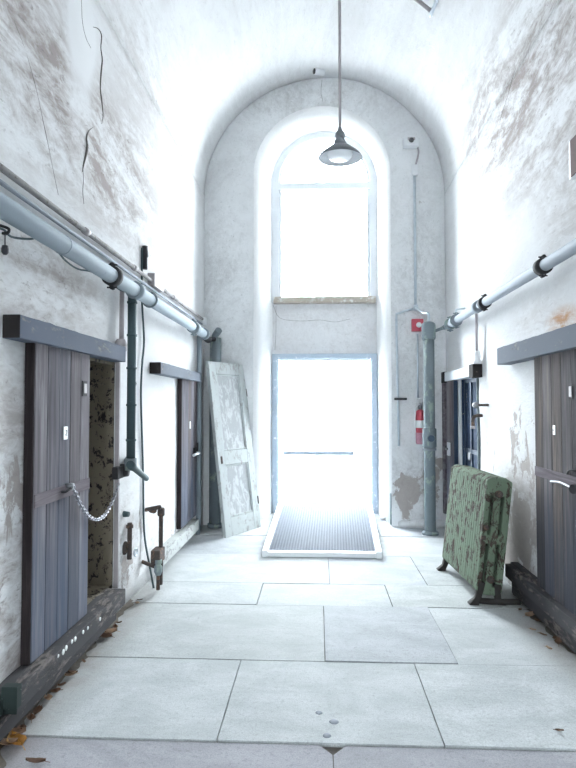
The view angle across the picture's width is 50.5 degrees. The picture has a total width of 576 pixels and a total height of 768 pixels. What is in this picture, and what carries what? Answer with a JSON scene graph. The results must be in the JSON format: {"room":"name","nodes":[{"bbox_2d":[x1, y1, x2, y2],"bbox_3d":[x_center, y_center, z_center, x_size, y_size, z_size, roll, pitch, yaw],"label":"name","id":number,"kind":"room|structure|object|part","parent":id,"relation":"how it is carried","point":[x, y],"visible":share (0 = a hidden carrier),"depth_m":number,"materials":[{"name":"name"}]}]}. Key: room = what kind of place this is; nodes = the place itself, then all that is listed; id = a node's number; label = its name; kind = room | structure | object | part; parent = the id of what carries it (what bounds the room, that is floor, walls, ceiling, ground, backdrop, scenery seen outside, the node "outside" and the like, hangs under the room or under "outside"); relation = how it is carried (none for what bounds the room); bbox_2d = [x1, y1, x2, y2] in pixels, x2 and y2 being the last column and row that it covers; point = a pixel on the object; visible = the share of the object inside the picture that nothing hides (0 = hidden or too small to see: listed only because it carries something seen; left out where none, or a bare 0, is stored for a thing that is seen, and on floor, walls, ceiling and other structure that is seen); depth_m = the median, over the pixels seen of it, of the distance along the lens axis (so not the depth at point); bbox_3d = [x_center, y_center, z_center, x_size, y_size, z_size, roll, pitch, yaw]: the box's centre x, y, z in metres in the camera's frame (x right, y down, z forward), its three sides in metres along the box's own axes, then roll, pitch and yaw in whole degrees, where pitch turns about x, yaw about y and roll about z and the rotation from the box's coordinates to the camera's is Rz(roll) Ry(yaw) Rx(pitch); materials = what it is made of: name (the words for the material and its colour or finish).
{"room":"prison interior","nodes":[
{"label":"prison interior","id":0,"kind":"room"},
{"bbox_2d":[0,0,204,682],"bbox_3d":[-1.704,-0.556,1.607,0.560,4.348,13.000,0,-2,3],"label":"wall","id":1,"kind":"structure","parent":0,"point":[79,124],"depth_m":4.07,"materials":[{"name":"white paint"}]},
{"bbox_2d":[0,588,124,740],"bbox_3d":[-1.286,1.520,3.364,0.155,0.225,2.089,0,-2,3],"label":"wooden beam","id":2,"kind":"structure","parent":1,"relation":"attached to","point":[26,685],"depth_m":3.24,"materials":[{"name":"paint"}]},
{"bbox_2d":[20,343,89,664],"bbox_3d":[-1.286,0.606,3.494,0.096,1.660,0.770,0,-2,3],"label":"sliding door","id":3,"kind":"structure","parent":2,"relation":"on","point":[57,380],"depth_m":3.36,"materials":[{"name":"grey wood"}]},
{"bbox_3d":[-1.267,0.028,3.801,0.006,0.095,0.075,0,-2,3],"label":"latch plate","id":4,"kind":"part","parent":3,"relation":"part of","materials":[{"name":"metal"}]},
{"bbox_2d":[71,482,119,520],"bbox_3d":[-1.242,0.749,3.990,0.021,0.300,0.966,0,-2,0],"label":"chain","id":5,"kind":"object","parent":3,"relation":"hanging from","point":[116,488],"visible":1,"depth_m":3.91,"materials":[{"name":"silver metal"}]},
{"bbox_2d":[2,314,125,361],"bbox_3d":[-1.295,-0.249,3.731,0.107,0.119,1.616,0,-2,3],"label":"lintel beam","id":6,"kind":"structure","parent":1,"relation":"attached to","point":[15,327],"depth_m":3.34,"materials":[{"name":"blue paint"}]},
{"bbox_2d":[87,358,114,604],"bbox_3d":[-1.600,0.666,4.197,0.530,1.694,0.834,0,-2,3],"label":"doorway","id":7,"kind":"structure","parent":1,"relation":"attached to","point":[102,373],"depth_m":4.58,"materials":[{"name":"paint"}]},
{"bbox_2d":[0,163,206,324],"bbox_3d":[-1.311,-0.971,3.255,0.064,0.106,9.300,0,-2,3],"label":"conduit","id":8,"kind":"object","parent":1,"relation":"attached to","point":[84,230],"visible":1,"depth_m":3.75,"materials":[{"name":"grey metal"}]},
{"bbox_2d":[0,191,211,342],"bbox_3d":[-1.278,-0.771,3.162,0.199,0.188,9.131,0,-2,3],"label":"pipe","id":9,"kind":"object","parent":1,"relation":"attached to","point":[12,213],"visible":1,"depth_m":3.60,"materials":[{"name":"white metal"}]},
{"bbox_2d":[0,224,122,291],"bbox_3d":[-1.259,-0.659,3.675,0.077,0.208,2.028,0,-2,3],"label":"cable","id":10,"kind":"object","parent":9,"relation":"hanging from","point":[4,248],"visible":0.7,"depth_m":2.78,"materials":[{"name":"rubber"}]},
{"bbox_3d":[-1.286,-0.609,2.773,0.034,0.044,0.034,0,-2,3],"label":"pull knob","id":11,"kind":"part","parent":10,"relation":"part of","materials":[{"name":"black plastic"}]},
{"bbox_2d":[113,362,120,587],"bbox_3d":[-1.288,0.681,4.596,0.034,1.690,0.022,0,-2,3],"label":"trim","id":12,"kind":"structure","parent":1,"relation":"attached to","point":[118,364],"depth_m":4.59,"materials":[{"name":"grey paint"}]},
{"bbox_2d":[115,291,126,350],"bbox_3d":[-1.253,-0.476,4.577,0.096,0.491,0.094,0,-2,3],"label":"pipe","id":13,"kind":"object","parent":1,"relation":"attached to","point":[121,341],"visible":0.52,"depth_m":4.56,"materials":[{"name":"grey metal"}]},
{"bbox_2d":[112,464,129,479],"bbox_3d":[-1.257,0.660,4.607,0.075,0.099,0.220,0,-2,3],"label":"bracket","id":14,"kind":"object","parent":1,"relation":"attached to","point":[118,472],"depth_m":4.54,"materials":[{"name":"metal"}]},
{"bbox_3d":[-1.273,0.664,4.577,0.045,0.090,0.160,0,-2,3],"label":"hasp plate","id":15,"kind":"part","parent":14,"relation":"part of","materials":[{"name":"metal"}]},
{"bbox_2d":[122,511,129,516],"bbox_3d":[-1.260,1.009,4.731,0.056,0.052,0.052,0,-2,13],"label":"peg","id":16,"kind":"object","parent":1,"relation":"attached to","point":[125,513],"visible":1,"depth_m":4.71,"materials":[{"name":"green paint"}]},
{"bbox_2d":[122,522,137,559],"bbox_3d":[-1.246,1.239,4.835,0.073,0.297,0.269,0,-2,3],"label":"bolt","id":17,"kind":"object","parent":1,"relation":"attached to","point":[127,545],"visible":1,"depth_m":4.76,"materials":[{"name":"metal"}]},
{"bbox_3d":[-1.272,1.278,4.755,0.028,0.107,0.110,0,-2,3],"label":"plate","id":18,"kind":"part","parent":17,"relation":"part of","materials":[{"name":"metal"}]},
{"bbox_3d":[-1.240,1.229,4.776,0.038,0.281,0.038,0,-2,3],"label":"rod","id":19,"kind":"part","parent":17,"relation":"part of","materials":[{"name":"metal"}]},
{"bbox_2d":[124,297,148,480],"bbox_3d":[-1.213,0.033,4.671,0.216,1.458,0.454,0,-2,3],"label":"riser pipe","id":20,"kind":"object","parent":1,"relation":"attached to","point":[130,462],"visible":0.98,"depth_m":4.64,"materials":[{"name":"grey metal"}]},
{"bbox_3d":[-1.137,0.662,4.625,0.062,0.197,0.414,0,-2,3],"label":"lever","id":21,"kind":"part","parent":20,"relation":"part of","materials":[{"name":"grey metal"}]},
{"bbox_2d":[140,245,163,587],"bbox_3d":[-1.194,0.297,5.400,0.124,2.948,0.543,0,-2,3],"label":"cable","id":22,"kind":"object","parent":1,"relation":"attached to","point":[157,283],"visible":0.9,"depth_m":5.21,"materials":[{"name":"green paint"}]},
{"bbox_2d":[142,505,164,589],"bbox_3d":[-1.142,1.365,5.201,0.158,0.686,0.377,1,-2,-32],"label":"pipe","id":23,"kind":"object","parent":1,"relation":"attached to","point":[158,553],"visible":0.99,"depth_m":5.15,"materials":[{"name":"metal"}]},
{"bbox_2d":[149,362,200,381],"bbox_3d":[-1.155,-0.112,6.431,0.122,0.109,1.884,0,-2,3],"label":"lintel beam","id":24,"kind":"structure","parent":1,"relation":"attached to","point":[156,368],"depth_m":5.95,"materials":[{"name":"grey paint"}]},
{"bbox_2d":[177,379,199,528],"bbox_3d":[-1.104,0.745,6.926,0.122,1.630,0.828,0,-2,3],"label":"sliding door","id":25,"kind":"structure","parent":24,"relation":"hanging from","point":[187,445],"depth_m":6.76,"materials":[{"name":"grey wood"}]},
{"bbox_2d":[163,519,198,565],"bbox_3d":[-1.154,1.631,6.388,0.122,0.125,1.683,0,-2,3],"label":"rail","id":26,"kind":"object","parent":1,"relation":"attached to","point":[176,541],"visible":0.64,"depth_m":6.30,"materials":[{"name":"paint"}]},
{"bbox_2d":[0,513,575,767],"bbox_3d":[0.179,1.691,2.044,3.270,0.128,14.220,0,-2,3],"label":"floor","id":27,"kind":"structure","parent":0,"point":[231,663],"depth_m":3.53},
{"bbox_2d":[6,731,26,749],"bbox_3d":[-1.246,1.638,2.800,0.089,0.036,0.134,1,-2,-19],"label":"dead leaf","id":28,"kind":"object","parent":27,"relation":"on","point":[21,738],"visible":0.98,"depth_m":2.83,"materials":[{"name":"plant"}]},
{"bbox_2d":[0,738,17,744],"bbox_3d":[-1.288,1.630,2.785,0.097,0.036,0.062,0,-2,-2],"label":"dead leaf","id":29,"kind":"object","parent":28,"relation":"on","point":[3,741],"visible":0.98,"depth_m":2.80,"materials":[{"name":"brown plant"}]},
{"bbox_2d":[26,713,35,722],"bbox_3d":[-1.263,1.645,3.007,0.071,0.021,0.046,-1,-3,36],"label":"dead leaf","id":30,"kind":"object","parent":27,"relation":"on","point":[29,716],"visible":1,"depth_m":3.02,"materials":[{"name":"brown plant"}]},
{"bbox_2d":[26,757,49,762],"bbox_3d":[-1.087,1.633,2.647,0.091,0.026,0.061,-1,-2,26],"label":"dead leaf","id":31,"kind":"object","parent":27,"relation":"on","point":[33,760],"visible":1,"depth_m":2.66,"materials":[{"name":"brown plant"}]},
{"bbox_2d":[33,704,42,714],"bbox_3d":[-1.269,1.649,3.093,0.047,0.024,0.070,1,-2,-21],"label":"dead leaf","id":32,"kind":"object","parent":27,"relation":"on","point":[38,708],"visible":1,"depth_m":3.10,"materials":[{"name":"brown plant"}]},
{"bbox_2d":[44,694,52,699],"bbox_3d":[-1.267,1.651,3.219,0.067,0.027,0.047,-1,-2,19],"label":"dead leaf","id":33,"kind":"object","parent":27,"relation":"on","point":[49,696],"visible":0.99,"depth_m":3.23,"materials":[{"name":"brown plant"}]},
{"bbox_2d":[50,688,62,692],"bbox_3d":[-1.251,1.656,3.298,0.060,0.020,0.036,0,-2,11],"label":"dead leaf","id":34,"kind":"object","parent":27,"relation":"on","point":[55,690],"visible":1,"depth_m":3.31,"materials":[{"name":"brown plant"}]},
{"bbox_2d":[0,598,133,767],"bbox_3d":[-1.255,1.685,3.608,0.153,0.021,2.600,0,-2,3],"label":"debris","id":35,"kind":"object","parent":27,"relation":"on","point":[76,665],"visible":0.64,"depth_m":3.65,"materials":[{"name":"dry leaves"}]},
{"bbox_2d":[9,727,25,734],"bbox_3d":[-1.289,1.637,2.873,0.102,0.038,0.070,1,-2,-23],"label":"dead leaf","id":36,"kind":"object","parent":35,"relation":"on","point":[19,731],"visible":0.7,"depth_m":2.89,"materials":[{"name":"brown plant"}]},
{"bbox_2d":[65,671,75,675],"bbox_3d":[-1.244,1.663,3.506,0.046,0.020,0.072,-2,-3,39],"label":"dead leaf","id":37,"kind":"object","parent":27,"relation":"on","point":[66,674],"visible":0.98,"depth_m":3.50,"materials":[{"name":"brown plant"}]},
{"bbox_2d":[101,633,114,637],"bbox_3d":[-1.211,1.682,4.075,0.099,0.024,0.067,-2,-3,45],"label":"dead leaf","id":38,"kind":"object","parent":27,"relation":"on","point":[104,635],"visible":0.87,"depth_m":4.09,"materials":[{"name":"brown plant"}]},
{"bbox_2d":[105,628,119,632],"bbox_3d":[-1.203,1.680,4.155,0.101,0.036,0.072,0,-2,10],"label":"dead leaf","id":39,"kind":"object","parent":27,"relation":"on","point":[111,630],"visible":0.8,"depth_m":4.17,"materials":[{"name":"brown plant"}]},
{"bbox_2d":[196,335,201,534],"bbox_3d":[-1.102,0.610,7.562,0.056,2.445,0.248,0,-2,-5],"label":"riser pipe","id":40,"kind":"object","parent":27,"relation":"on","point":[199,340],"visible":0.67,"depth_m":7.45,"materials":[{"name":"grey metal"}]},
{"bbox_2d":[207,327,221,528],"bbox_3d":[-0.946,0.555,7.815,0.193,2.573,0.361,0,-2,3],"label":"standpipe","id":41,"kind":"object","parent":27,"relation":"on","point":[215,344],"visible":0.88,"depth_m":7.82,"materials":[{"name":"grey metal"}]},
{"bbox_2d":[206,361,260,537],"bbox_3d":[-0.676,0.786,7.662,0.318,2.112,0.769,-1,-2,30],"label":"door","id":42,"kind":"structure","parent":27,"relation":"on","point":[237,487],"depth_m":7.62,"materials":[{"name":"white paint"}]},
{"bbox_3d":[-0.788,-0.190,7.758,0.044,0.150,0.486,-10,-7,30],"label":"door rail","id":43,"kind":"part","parent":42,"relation":"part of","materials":[{"name":"white paint"}]},
{"bbox_3d":[-0.718,0.354,7.698,0.014,0.945,0.482,-10,-7,30],"label":"panel molding","id":44,"kind":"part","parent":42,"relation":"part of","materials":[{"name":"white paint"}]},
{"bbox_3d":[-0.728,0.356,7.704,0.018,0.945,0.482,-10,-7,30],"label":"panel","id":45,"kind":"part","parent":42,"relation":"part of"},
{"bbox_3d":[-0.664,0.912,7.646,0.044,0.170,0.486,-10,-7,30],"label":"door rail","id":46,"kind":"part","parent":42,"relation":"part of","materials":[{"name":"white paint"}]},
{"bbox_3d":[-0.621,1.308,7.606,0.018,0.620,0.482,-10,-7,30],"label":"panel","id":47,"kind":"part","parent":42,"relation":"part of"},
{"bbox_3d":[-0.611,1.306,7.601,0.014,0.620,0.482,-10,-7,30],"label":"panel molding","id":48,"kind":"part","parent":42,"relation":"part of","materials":[{"name":"white paint"}]},
{"bbox_3d":[-0.573,1.727,7.563,0.044,0.220,0.486,-10,-7,30],"label":"door rail","id":49,"kind":"part","parent":42,"relation":"part of","materials":[{"name":"white paint"}]},
{"bbox_2d":[262,503,381,558],"bbox_3d":[0.469,1.756,7.553,1.351,0.155,2.592,0,-2,3],"label":"ramp","id":50,"kind":"object","parent":27,"relation":"on","point":[296,530],"visible":1,"depth_m":7.11,"materials":[{"name":"grey metal"}]},
{"bbox_3d":[-0.174,1.757,7.584,0.062,0.155,2.590,0,-2,3],"label":"rail","id":51,"kind":"part","parent":50,"relation":"part of","materials":[{"name":"white metal"}]},
{"bbox_3d":[1.054,1.754,7.524,0.060,0.155,2.593,0,-2,5],"label":"rail","id":52,"kind":"part","parent":50,"relation":"part of","materials":[{"name":"white metal"}]},
{"bbox_2d":[323,733,330,737],"bbox_3d":[0.184,1.663,2.885,0.041,0.011,0.040,0,-2,3],"label":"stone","id":53,"kind":"object","parent":27,"relation":"on","point":[326,735],"visible":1,"depth_m":2.88,"materials":[{"name":"grey stone"}]},
{"bbox_2d":[329,719,338,723],"bbox_3d":[0.227,1.668,3.013,0.049,0.011,0.048,0,-2,3],"label":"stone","id":54,"kind":"object","parent":27,"relation":"on","point":[332,721],"visible":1,"depth_m":3.00,"materials":[{"name":"grey stone"}]},
{"bbox_2d":[415,307,438,535],"bbox_3d":[1.733,0.413,7.593,0.206,2.842,0.514,0,-2,3],"label":"standpipe","id":55,"kind":"object","parent":27,"relation":"on","point":[429,435],"visible":1,"depth_m":7.41,"materials":[{"name":"grey metal"}]},
{"bbox_2d":[436,464,511,605],"bbox_3d":[1.596,1.254,5.309,0.357,1.003,1.094,0,-2,0],"label":"radiator","id":56,"kind":"object","parent":27,"relation":"on","point":[479,501],"visible":0.99,"depth_m":4.90,"materials":[{"name":"green metal"}]},
{"bbox_2d":[479,598,520,604],"bbox_3d":[1.639,1.709,4.795,0.361,0.048,0.065,0,-2,8],"label":"pipe","id":57,"kind":"object","parent":27,"relation":"on","point":[491,601],"visible":0.94,"depth_m":4.77,"materials":[{"name":"metal"}]},
{"bbox_2d":[523,611,533,616],"bbox_3d":[1.772,1.693,4.492,0.093,0.034,0.064,0,-2,12],"label":"dead leaf","id":58,"kind":"object","parent":27,"relation":"on","point":[530,613],"visible":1,"depth_m":4.51,"materials":[{"name":"brown plant"}]},
{"bbox_2d":[505,562,575,653],"bbox_3d":[1.816,1.560,4.022,0.138,0.232,2.120,0,-2,3],"label":"rail","id":59,"kind":"object","parent":27,"relation":"on","point":[552,613],"visible":0.84,"depth_m":4.27,"materials":[{"name":"paint"}]},
{"bbox_2d":[534,349,575,615],"bbox_3d":[1.776,0.613,3.832,0.132,1.670,1.333,0,-2,3],"label":"sliding door","id":60,"kind":"structure","parent":59,"relation":"on","point":[554,374],"depth_m":4.10,"materials":[{"name":"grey wood"}]},
{"bbox_3d":[1.747,0.641,3.898,0.022,0.035,0.447,0,-2,7],"label":"bolt handle","id":61,"kind":"part","parent":60,"relation":"part of","materials":[{"name":"metal"}]},
{"bbox_3d":[1.746,0.633,3.683,0.071,0.056,0.055,1,-2,-18],"label":"bolt knob","id":62,"kind":"part","parent":60,"relation":"part of","materials":[{"name":"metal"}]},
{"bbox_2d":[513,594,574,653],"bbox_3d":[1.790,1.698,4.008,0.144,0.024,2.300,0,-2,3],"label":"debris","id":63,"kind":"object","parent":27,"relation":"on","point":[534,616],"visible":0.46,"depth_m":4.21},
{"bbox_2d":[554,637,561,645],"bbox_3d":[1.767,1.680,3.978,0.053,0.036,0.072,0,-2,-11],"label":"dead leaf","id":64,"kind":"object","parent":27,"relation":"on","point":[557,640],"visible":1,"depth_m":4.00,"materials":[{"name":"brown plant"}]},
{"bbox_2d":[203,78,445,526],"bbox_3d":[0.498,-1.155,8.657,3.410,6.053,1.253,0,-2,3],"label":"wall","id":65,"kind":"structure","parent":0,"point":[238,186],"depth_m":8.11,"materials":[{"name":"white paint"}]},
{"bbox_2d":[272,132,376,303],"bbox_3d":[0.538,-2.477,9.085,1.560,2.577,0.190,0,-2,3],"label":"window","id":66,"kind":"structure","parent":65,"relation":"in","point":[370,185],"depth_m":9.04,"materials":[{"name":"paint"}]},
{"bbox_3d":[0.539,-3.340,9.126,1.380,0.710,0.030,0,-2,3],"label":"sash","id":67,"kind":"part","parent":66,"relation":"part of","materials":[{"name":"glass"}]},
{"bbox_3d":[0.538,-1.237,9.040,1.500,0.095,0.190,0,-2,3],"label":"sill","id":68,"kind":"part","parent":66,"relation":"part of","materials":[{"name":"brown wood"}]},
{"bbox_2d":[272,353,377,513],"bbox_3d":[0.538,0.720,8.974,1.536,2.327,0.140,0,-2,3],"label":"door","id":69,"kind":"structure","parent":65,"relation":"in","point":[372,357],"depth_m":8.93,"materials":[{"name":"blue paint"}]},
{"bbox_2d":[390,493,391,524],"bbox_3d":[1.347,1.627,7.940,0.040,0.400,0.038,0,-2,3],"label":"drain pipe","id":70,"kind":"object","parent":65,"relation":"attached to","point":[390,493],"visible":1,"depth_m":7.92,"materials":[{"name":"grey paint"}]},
{"bbox_2d":[394,308,412,445],"bbox_3d":[1.507,-0.095,7.927,0.252,1.796,0.055,0,-2,3],"label":"pipe","id":71,"kind":"object","parent":65,"relation":"attached to","point":[410,309],"visible":1,"depth_m":7.92,"materials":[{"name":"metal"}]},
{"bbox_2d":[402,137,418,163],"bbox_3d":[1.615,-3.022,7.980,0.217,0.379,0.148,0,-2,3],"label":"security camera","id":72,"kind":"object","parent":65,"relation":"attached to","point":[408,142],"visible":1,"depth_m":7.93,"materials":[{"name":"white plastic"}]},
{"bbox_2d":[412,164,418,397],"bbox_3d":[1.665,-1.348,7.954,0.070,3.059,0.075,0,-2,3],"label":"conduit","id":73,"kind":"object","parent":65,"relation":"attached to","point":[414,166],"visible":0.97,"depth_m":7.96,"materials":[{"name":"metal"}]},
{"bbox_2d":[411,319,422,331],"bbox_3d":[1.681,-0.765,7.921,0.150,0.160,0.098,0,-2,3],"label":"fire alarm","id":74,"kind":"object","parent":65,"relation":"attached to","point":[416,324],"visible":0.83,"depth_m":7.90,"materials":[{"name":"red plastic"}]},
{"bbox_2d":[414,398,423,443],"bbox_3d":[1.705,0.471,7.821,0.141,0.591,0.194,-1,-2,25],"label":"fire extinguisher","id":75,"kind":"object","parent":65,"relation":"attached to","point":[419,420],"visible":0.9,"depth_m":7.75,"materials":[{"name":"red metal"}]},
{"bbox_2d":[398,519,445,527],"bbox_3d":[1.725,1.788,7.838,0.610,0.110,0.114,0,-2,3],"label":"baseboard","id":76,"kind":"structure","parent":65,"relation":"attached to","point":[413,523],"depth_m":7.81,"materials":[{"name":"white paint"}]},
{"bbox_2d":[272,303,376,353],"bbox_3d":[0.546,-0.816,9.179,1.600,0.757,0.281,0,-2,3],"label":"wall","id":77,"kind":"structure","parent":0,"point":[297,328],"depth_m":9.04,"materials":[{"name":"white paint"}]},
{"bbox_2d":[98,0,558,196],"bbox_3d":[0.149,-3.674,1.628,3.770,1.884,13.000,0,-2,3],"label":"ceiling","id":78,"kind":"structure","parent":0,"point":[200,63],"depth_m":6.63,"materials":[{"name":"white paint"}]},
{"bbox_2d":[313,68,324,75],"bbox_3d":[0.399,-4.069,7.939,0.148,0.100,0.088,1,-2,-16],"label":"spotlight","id":79,"kind":"object","parent":78,"relation":"attached to","point":[316,71],"visible":1,"depth_m":7.91,"materials":[{"name":"white plastic"}]},
{"bbox_2d":[318,0,361,166],"bbox_3d":[0.500,-3.167,5.900,0.422,2.031,0.422,0,-2,3],"label":"pendant lamp","id":80,"kind":"object","parent":78,"relation":"hanging from","point":[340,153],"visible":1,"depth_m":5.87,"materials":[{"name":"grey metal"}]},
{"bbox_3d":[0.500,-3.302,5.905,0.028,1.761,0.027,0,-2,3],"label":"rod","id":81,"kind":"part","parent":80,"relation":"part of","materials":[{"name":"grey paint"}]},
{"bbox_3d":[0.500,-2.232,5.867,0.422,0.124,0.422,0,-2,3],"label":"lamp shade","id":82,"kind":"part","parent":80,"relation":"part of","materials":[{"name":"grey metal"}]},
{"bbox_3d":[0.500,-2.215,5.866,0.252,0.125,0.252,0,-2,3],"label":"bulb globe","id":83,"kind":"part","parent":80,"relation":"part of","materials":[{"name":"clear glass"}]},
{"bbox_2d":[414,0,438,17],"bbox_3d":[1.269,-3.799,5.957,0.406,0.303,0.379,0,-2,3],"label":"bracket","id":84,"kind":"object","parent":78,"relation":"attached to","point":[421,3],"visible":1,"depth_m":6.02,"materials":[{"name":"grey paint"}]},
{"bbox_3d":[1.246,-3.815,6.023,0.359,0.267,0.038,0,-2,-8],"label":"rod","id":85,"kind":"part","parent":84,"relation":"part of","materials":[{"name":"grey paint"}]},
{"bbox_2d":[444,0,575,586],"bbox_3d":[2.001,-0.620,1.427,0.560,4.461,13.000,0,-2,3],"label":"wall","id":86,"kind":"structure","parent":0,"point":[510,203],"depth_m":5.10,"materials":[{"name":"white paint"}]},
{"bbox_2d":[442,383,446,513],"bbox_3d":[2.015,0.800,7.767,0.080,1.680,0.100,0,-2,3],"label":"trim","id":87,"kind":"structure","parent":86,"relation":"attached to","point":[444,430],"depth_m":7.73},
{"bbox_2d":[441,364,481,382],"bbox_3d":[1.963,-0.108,6.941,0.121,0.135,1.580,0,-2,3],"label":"lintel beam","id":88,"kind":"structure","parent":86,"relation":"attached to","point":[473,370],"depth_m":6.59,"materials":[{"name":"paint"}]},
{"bbox_2d":[445,380,457,504],"bbox_3d":[1.967,0.762,7.398,0.100,1.630,0.406,0,-2,3],"label":"sliding door","id":89,"kind":"structure","parent":88,"relation":"hanging from","point":[451,448],"depth_m":7.32,"materials":[{"name":"brown wood"}]},
{"bbox_2d":[461,379,464,464],"bbox_3d":[2.289,0.752,6.723,0.530,1.704,0.864,0,-2,3],"label":"trim","id":90,"kind":"structure","parent":86,"relation":"attached to","point":[462,381],"depth_m":7.16,"materials":[{"name":"paint"}]},
{"bbox_2d":[464,378,476,468],"bbox_3d":[2.057,0.753,6.729,0.055,1.660,0.820,0,-2,3],"label":"iron gate","id":91,"kind":"object","parent":86,"relation":"attached to","point":[470,435],"visible":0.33,"depth_m":6.85,"materials":[{"name":"blue metal"}]},
{"bbox_2d":[471,414,482,428],"bbox_3d":[1.921,0.378,6.179,0.138,0.153,0.046,-1,-2,21],"label":"tap","id":92,"kind":"object","parent":86,"relation":"attached to","point":[475,415],"visible":0.98,"depth_m":6.18,"materials":[{"name":"metal"}]},
{"bbox_2d":[476,378,479,469],"bbox_3d":[1.962,0.712,6.280,0.032,1.650,0.028,0,-2,3],"label":"trim","id":93,"kind":"structure","parent":86,"relation":"attached to","point":[477,379],"depth_m":6.28,"materials":[{"name":"grey paint"}]},
{"bbox_2d":[472,402,488,407],"bbox_3d":[1.894,0.207,6.001,0.081,0.060,0.212,1,-2,-33],"label":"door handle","id":94,"kind":"object","parent":86,"relation":"attached to","point":[475,404],"visible":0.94,"depth_m":6.02,"materials":[{"name":"metal"}]},
{"bbox_2d":[435,238,575,331],"bbox_3d":[1.678,-0.886,2.989,0.302,0.245,9.068,0,-2,3],"label":"pipe","id":95,"kind":"object","parent":86,"relation":"attached to","point":[545,264],"visible":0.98,"depth_m":4.70,"materials":[{"name":"white metal"}]},
{"bbox_2d":[473,313,481,363],"bbox_3d":[1.909,-0.458,6.157,0.090,0.510,0.088,0,-2,3],"label":"pipe","id":96,"kind":"object","parent":95,"relation":"attached to","point":[477,355],"visible":0.97,"depth_m":6.14,"materials":[{"name":"grey metal"}]},
{"bbox_2d":[497,323,575,364],"bbox_3d":[1.820,-0.276,4.232,0.121,0.149,2.108,0,-2,3],"label":"lintel beam","id":97,"kind":"structure","parent":86,"relation":"attached to","point":[562,339],"depth_m":4.29,"materials":[{"name":"grey paint"}]},
{"bbox_2d":[569,135,575,179],"bbox_3d":[1.826,-1.449,3.732,0.054,0.251,0.420,0,-2,3],"label":"wall sign","id":98,"kind":"object","parent":86,"relation":"attached to","point":[572,143],"visible":1,"depth_m":3.87,"materials":[{"name":"white plastic"}]},
{"label":"outside","id":99,"kind":"structure","parent":0,"visible":0},
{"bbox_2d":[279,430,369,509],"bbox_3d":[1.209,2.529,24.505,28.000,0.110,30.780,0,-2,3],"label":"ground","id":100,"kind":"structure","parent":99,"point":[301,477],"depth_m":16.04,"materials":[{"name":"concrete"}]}
]}

